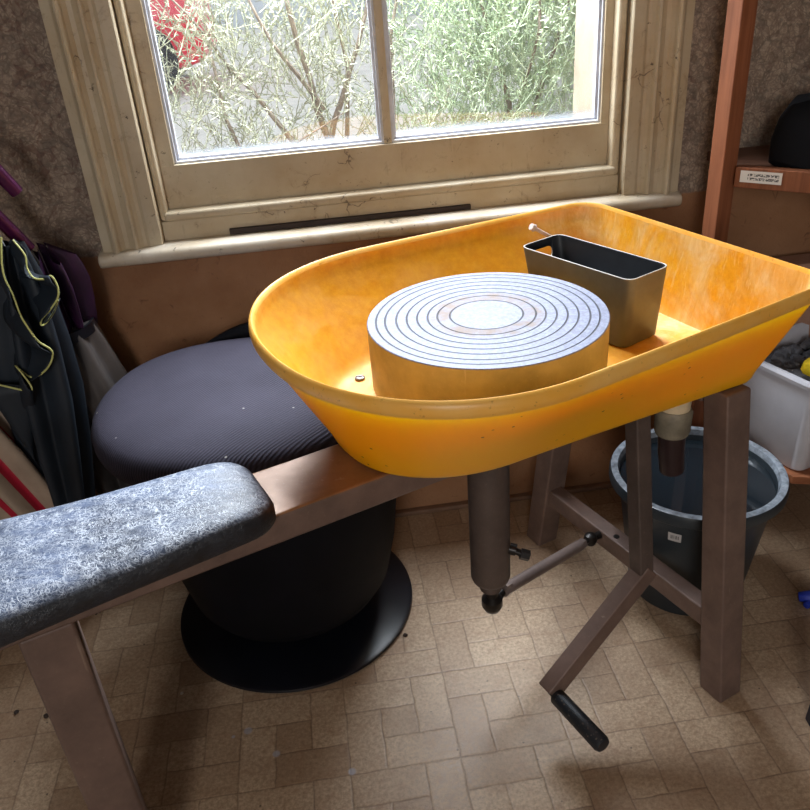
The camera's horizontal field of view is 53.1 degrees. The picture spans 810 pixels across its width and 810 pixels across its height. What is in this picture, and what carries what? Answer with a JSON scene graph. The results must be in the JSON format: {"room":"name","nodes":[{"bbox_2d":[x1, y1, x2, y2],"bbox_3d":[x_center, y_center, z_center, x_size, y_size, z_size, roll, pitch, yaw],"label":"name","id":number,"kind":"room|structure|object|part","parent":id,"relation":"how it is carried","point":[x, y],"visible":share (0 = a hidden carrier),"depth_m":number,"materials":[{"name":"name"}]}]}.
{"room":"art studio","nodes":[
{"label":"art studio","id":0,"kind":"room"},
{"bbox_2d":[0,483,809,809],"bbox_3d":[0.415,1.152,0.408,3.100,0.060,3.900,-7,29,-5],"label":"floor","id":1,"kind":"structure","parent":0,"point":[456,713],"depth_m":1.47,"materials":[{"name":"tile"}]},
{"bbox_2d":[0,411,53,519],"bbox_3d":[-0.761,0.205,1.606,0.231,0.580,0.194,-5,29,0],"label":"umbrella","id":2,"kind":"object","parent":1,"relation":"on","point":[23,489],"visible":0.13,"depth_m":1.52,"materials":[{"name":"beige fabric"}]},
{"bbox_2d":[0,236,97,614],"bbox_3d":[-0.687,0.037,1.529,0.293,0.935,0.154,13,34,28],"label":"jacket","id":3,"kind":"object","parent":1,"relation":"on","point":[43,400],"visible":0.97,"depth_m":1.45,"materials":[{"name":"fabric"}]},
{"bbox_3d":[-0.661,-0.062,1.425,0.139,0.472,0.078,2,30,12],"label":"loose panel","id":4,"kind":"part","parent":3,"relation":"part of","materials":[{"name":"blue fabric"}]},
{"bbox_3d":[-0.617,-0.197,1.374,0.047,0.180,0.123,-24,35,-31],"label":"loose panel","id":5,"kind":"part","parent":3,"relation":"part of","materials":[{"name":"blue fabric"}]},
{"bbox_2d":[0,164,126,420],"bbox_3d":[-0.639,-0.036,1.590,0.234,0.996,0.124,-28,37,-35],"label":"umbrella","id":6,"kind":"object","parent":1,"relation":"on","point":[100,367],"visible":0.4,"depth_m":1.51,"materials":[{"name":"purple fabric"}]},
{"bbox_3d":[-0.698,-0.346,1.356,0.063,0.221,0.115,22,39,39],"label":"crook handle","id":7,"kind":"part","parent":6,"relation":"part of","materials":[{"name":"purple plastic"}]},
{"bbox_2d":[88,416,131,494],"bbox_3d":[-0.651,0.093,1.701,0.158,0.665,0.152,-5,29,0],"label":"umbrella","id":8,"kind":"object","parent":1,"relation":"on","point":[105,482],"visible":0.05,"depth_m":1.68,"materials":[{"name":"grey fabric"}]},
{"bbox_2d":[91,322,412,692],"bbox_3d":[-0.262,0.190,1.563,0.521,0.577,0.559,-5,29,0],"label":"stool","id":9,"kind":"object","parent":1,"relation":"on","point":[312,609],"visible":0.62,"depth_m":1.42,"materials":[{"name":"black plastic"}]},
{"bbox_2d":[91,337,337,484],"bbox_3d":[-0.293,-0.002,1.415,0.490,0.083,0.490,-5,29,0],"label":"cushion","id":10,"kind":"object","parent":9,"relation":"on","point":[216,400],"depth_m":1.31,"materials":[{"name":"fabric"}]},
{"bbox_2d":[0,202,809,809],"bbox_3d":[-0.050,0.238,1.248,1.251,0.773,0.586,-19,32,-24],"label":"wheel","id":11,"kind":"object","parent":1,"relation":"on","point":[430,358],"visible":0.98,"depth_m":1.11,"materials":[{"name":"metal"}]},
{"bbox_3d":[-0.424,0.476,1.116,0.066,0.540,0.110,-19,32,-23],"label":"leg","id":12,"kind":"part","parent":11,"relation":"part of","materials":[{"name":"beige paint"}]},
{"bbox_3d":[0.190,0.244,1.344,0.038,0.029,0.021,4,30,14],"label":"locking knob","id":13,"kind":"part","parent":11,"relation":"part of","materials":[{"name":"black metal"}]},
{"bbox_2d":[248,202,809,477],"bbox_3d":[0.149,-0.091,1.205,0.731,0.186,0.586,-18,32,-22],"label":"tray","id":14,"kind":"object","parent":11,"relation":"on","point":[439,354],"depth_m":1.14,"materials":[{"name":"plastic"}]},
{"bbox_2d":[529,223,551,236],"bbox_3d":[0.278,-0.298,1.467,0.121,0.083,0.014,-15,31,-18],"label":"tool","id":15,"kind":"object","parent":11,"relation":"in","point":[532,227],"visible":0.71,"depth_m":1.44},
{"bbox_3d":[0.263,0.300,1.517,0.243,0.061,0.026,-28,37,-35],"label":"connecting rod","id":16,"kind":"part","parent":11,"relation":"part of","materials":[{"name":"grey metal"}]},
{"bbox_3d":[0.315,0.066,1.692,0.052,0.586,0.132,-20,33,-25],"label":"leg","id":17,"kind":"part","parent":11,"relation":"part of","materials":[{"name":"beige paint"}]},
{"bbox_2d":[523,234,666,347],"bbox_3d":[0.306,-0.189,1.336,0.093,0.120,0.236,-23,34,-29],"label":"storage box","id":18,"kind":"object","parent":11,"relation":"in","point":[630,286],"visible":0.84,"depth_m":1.28,"materials":[{"name":"grey metal"}]},
{"bbox_3d":[0.377,0.142,1.301,0.029,0.306,0.068,-19,32,-23],"label":"treadle arm","id":19,"kind":"part","parent":11,"relation":"part of","materials":[{"name":"beige metal"}]},
{"bbox_3d":[0.530,0.242,1.349,0.052,0.586,0.128,-17,32,-21],"label":"leg","id":20,"kind":"part","parent":11,"relation":"part of","materials":[{"name":"beige paint"}]},
{"bbox_2d":[609,426,789,615],"bbox_3d":[0.578,0.246,1.645,0.332,0.283,0.332,-5,29,0],"label":"bucket","id":21,"kind":"object","parent":1,"relation":"on","point":[676,501],"visible":0.56,"depth_m":1.55,"materials":[{"name":"plastic"}]},
{"bbox_2d":[691,0,809,483],"bbox_3d":[0.893,-0.596,1.443,0.636,1.900,0.475,12,33,26],"label":"shelf rack","id":22,"kind":"object","parent":1,"relation":"on","point":[731,166],"visible":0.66,"depth_m":1.47,"materials":[{"name":"brown wood"}]},
{"bbox_3d":[0.584,-0.571,1.444,0.034,1.900,0.036,-16,31,-19],"label":"post","id":23,"kind":"part","parent":22,"relation":"part of","materials":[{"name":"brown wood"}]},
{"bbox_3d":[0.857,-0.417,1.449,0.475,0.018,0.523,-5,29,0],"label":"shelf","id":24,"kind":"part","parent":22,"relation":"part of","materials":[{"name":"brown wood"}]},
{"bbox_3d":[0.844,-0.361,1.356,0.560,0.038,0.020,16,35,32],"label":"shelf rail","id":25,"kind":"part","parent":22,"relation":"part of","materials":[{"name":"brown wood"}]},
{"bbox_2d":[743,323,809,470],"bbox_3d":[0.856,-0.023,1.716,0.282,0.215,0.232,-17,32,-21],"label":"plastic bin","id":26,"kind":"object","parent":22,"relation":"on","point":[780,399],"visible":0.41,"depth_m":1.65,"materials":[{"name":"white plastic"}]},
{"bbox_2d":[764,338,809,380],"bbox_3d":[0.856,-0.022,1.716,0.220,0.190,0.170,-17,32,-21],"label":"scraps","id":27,"kind":"object","parent":26,"relation":"in","point":[791,358],"visible":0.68,"depth_m":1.68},
{"bbox_2d":[801,357,809,375],"bbox_3d":[0.823,-0.075,1.594,0.079,0.048,0.056,-5,29,0],"label":"sponge","id":28,"kind":"object","parent":27,"relation":"on","point":[805,368],"visible":1,"depth_m":1.59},
{"bbox_2d":[768,93,809,169],"bbox_3d":[0.788,-0.491,1.452,0.232,0.124,0.164,15,35,31],"label":"bag","id":29,"kind":"object","parent":22,"relation":"on","point":[790,139],"visible":0.97,"depth_m":1.44,"materials":[{"name":"black fabric"}]},
{"bbox_2d":[772,253,809,337],"bbox_3d":[0.833,-0.157,1.817,0.180,0.350,0.060,-7,29,-5],"label":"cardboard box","id":30,"kind":"object","parent":22,"relation":"on","point":[803,260],"visible":0.05,"depth_m":1.75,"materials":[{"name":"cardboard"}]},
{"bbox_3d":[0.981,0.094,1.730,0.560,0.018,0.350,-5,29,0],"label":"shelf","id":31,"kind":"part","parent":22,"relation":"part of","materials":[{"name":"brown wood"}]},
{"bbox_2d":[798,590,809,608],"bbox_3d":[0.831,0.382,1.620,0.086,0.034,0.048,-5,29,0],"label":"scrap","id":32,"kind":"object","parent":1,"relation":"on","point":[803,596],"visible":1,"depth_m":1.62,"materials":[{"name":"blue plastic"}]},
{"bbox_2d":[805,705,809,725],"bbox_3d":[0.702,0.356,1.291,0.069,0.420,0.030,-21,33,-26],"label":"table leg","id":33,"kind":"object","parent":1,"relation":"on","point":[807,717],"visible":1,"depth_m":1.38,"materials":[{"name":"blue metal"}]},
{"bbox_2d":[0,0,809,509],"bbox_3d":[0.066,-0.941,1.460,3.100,2.600,0.220,-7,29,-5],"label":"wall","id":34,"kind":"structure","parent":0,"point":[146,312],"depth_m":1.62,"materials":[{"name":"paint"}]},
{"bbox_2d":[38,0,164,253],"bbox_3d":[-0.573,-0.981,1.206,0.135,1.554,0.069,-19,32,-23],"label":"trim","id":35,"kind":"structure","parent":34,"relation":"attached to","point":[84,38],"depth_m":1.44,"materials":[{"name":"beige paint"}]},
{"bbox_2d":[113,0,627,240],"bbox_3d":[-0.072,-1.030,1.298,0.918,1.468,0.081,-7,29,-5],"label":"window","id":36,"kind":"structure","parent":34,"relation":"in","point":[202,195],"depth_m":1.59,"materials":[{"name":"beige paint"}]},
{"bbox_3d":[-0.272,-0.859,1.372,0.409,0.851,0.022,-7,29,-5],"label":"glazing moulding","id":37,"kind":"part","parent":36,"relation":"part of","materials":[{"name":"beige wood"}]},
{"bbox_3d":[-0.030,-0.483,1.619,0.890,0.084,0.040,-7,29,-5],"label":"rail","id":38,"kind":"part","parent":36,"relation":"part of","materials":[{"name":"beige paint"}]},
{"bbox_3d":[0.152,-0.912,1.407,0.424,0.851,0.022,-7,29,-5],"label":"glazing moulding","id":39,"kind":"part","parent":36,"relation":"part of","materials":[{"name":"beige wood"}]},
{"bbox_2d":[98,191,681,267],"bbox_3d":[-0.018,-0.367,1.633,1.158,0.031,0.105,-7,29,-5],"label":"windowsill","id":40,"kind":"structure","parent":34,"relation":"attached to","point":[227,244],"depth_m":1.59,"materials":[{"name":"white paint"}]},
{"bbox_2d":[229,204,470,234],"bbox_3d":[-0.106,-0.371,1.612,0.482,0.012,0.009,-7,29,-5],"label":"strip","id":41,"kind":"object","parent":40,"relation":"on","point":[298,224],"visible":1,"depth_m":1.61,"materials":[{"name":"black metal"}]},
{"bbox_2d":[395,481,612,517],"bbox_3d":[0.172,0.241,1.989,2.900,0.012,0.018,-7,29,-5],"label":"baseboard","id":42,"kind":"structure","parent":34,"relation":"attached to","point":[600,485],"depth_m":1.99,"materials":[{"name":"brown wood"}]},
{"bbox_2d":[617,0,694,194],"bbox_3d":[0.435,-1.108,1.288,0.135,1.554,0.069,4,30,14],"label":"trim","id":43,"kind":"structure","parent":34,"relation":"attached to","point":[658,40],"depth_m":1.55,"materials":[{"name":"beige paint"}]},
{"bbox_2d":[573,0,596,117],"bbox_3d":[-0.096,-1.065,1.396,1.300,1.700,0.130,-7,29,-5],"label":"wall","id":44,"kind":"structure","parent":0,"point":[585,30],"depth_m":1.66,"materials":[{"name":"white paint"}]},
{"label":"outside","id":45,"kind":"structure","parent":0,"visible":0},
{"bbox_2d":[167,5,564,155],"bbox_3d":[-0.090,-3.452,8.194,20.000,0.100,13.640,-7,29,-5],"label":"tree","id":46,"kind":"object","parent":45,"point":[365,69],"depth_m":6.60,"materials":[{"name":"plant"}]},
{"bbox_2d":[149,0,216,91],"bbox_3d":[-3.200,-3.415,7.078,2.860,1.359,1.600,-7,29,-5],"label":"car","id":47,"kind":"object","parent":46,"relation":"on","point":[173,11],"visible":0.14,"depth_m":6.63,"materials":[{"name":"red paint"}]},
{"bbox_2d":[149,0,454,155],"bbox_3d":[-0.414,-0.860,2.176,1.178,1.330,0.818,-7,29,-4],"label":"shrub","id":48,"kind":"object","parent":46,"relation":"on","point":[329,135],"visible":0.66,"depth_m":2.08,"materials":[{"name":"grey plant"}]},
{"bbox_2d":[211,0,566,30],"bbox_3d":[-0.940,-7.217,12.810,20.000,2.050,0.200,-7,29,-5],"label":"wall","id":49,"kind":"structure","parent":46,"relation":"on","point":[259,5],"depth_m":13.06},
{"bbox_2d":[342,0,575,136],"bbox_3d":[0.315,-0.973,2.242,1.005,1.351,0.882,-8,30,-7],"label":"shrub","id":50,"kind":"object","parent":46,"relation":"on","point":[562,16],"visible":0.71,"depth_m":2.15,"materials":[{"name":"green plant"}]},
{"bbox_2d":[533,35,574,120],"bbox_3d":[0.937,-1.170,3.267,0.770,0.610,0.410,-7,29,-5],"label":"bush","id":51,"kind":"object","parent":46,"relation":"on","point":[559,83],"depth_m":3.06,"materials":[{"name":"green plant"}]}
]}

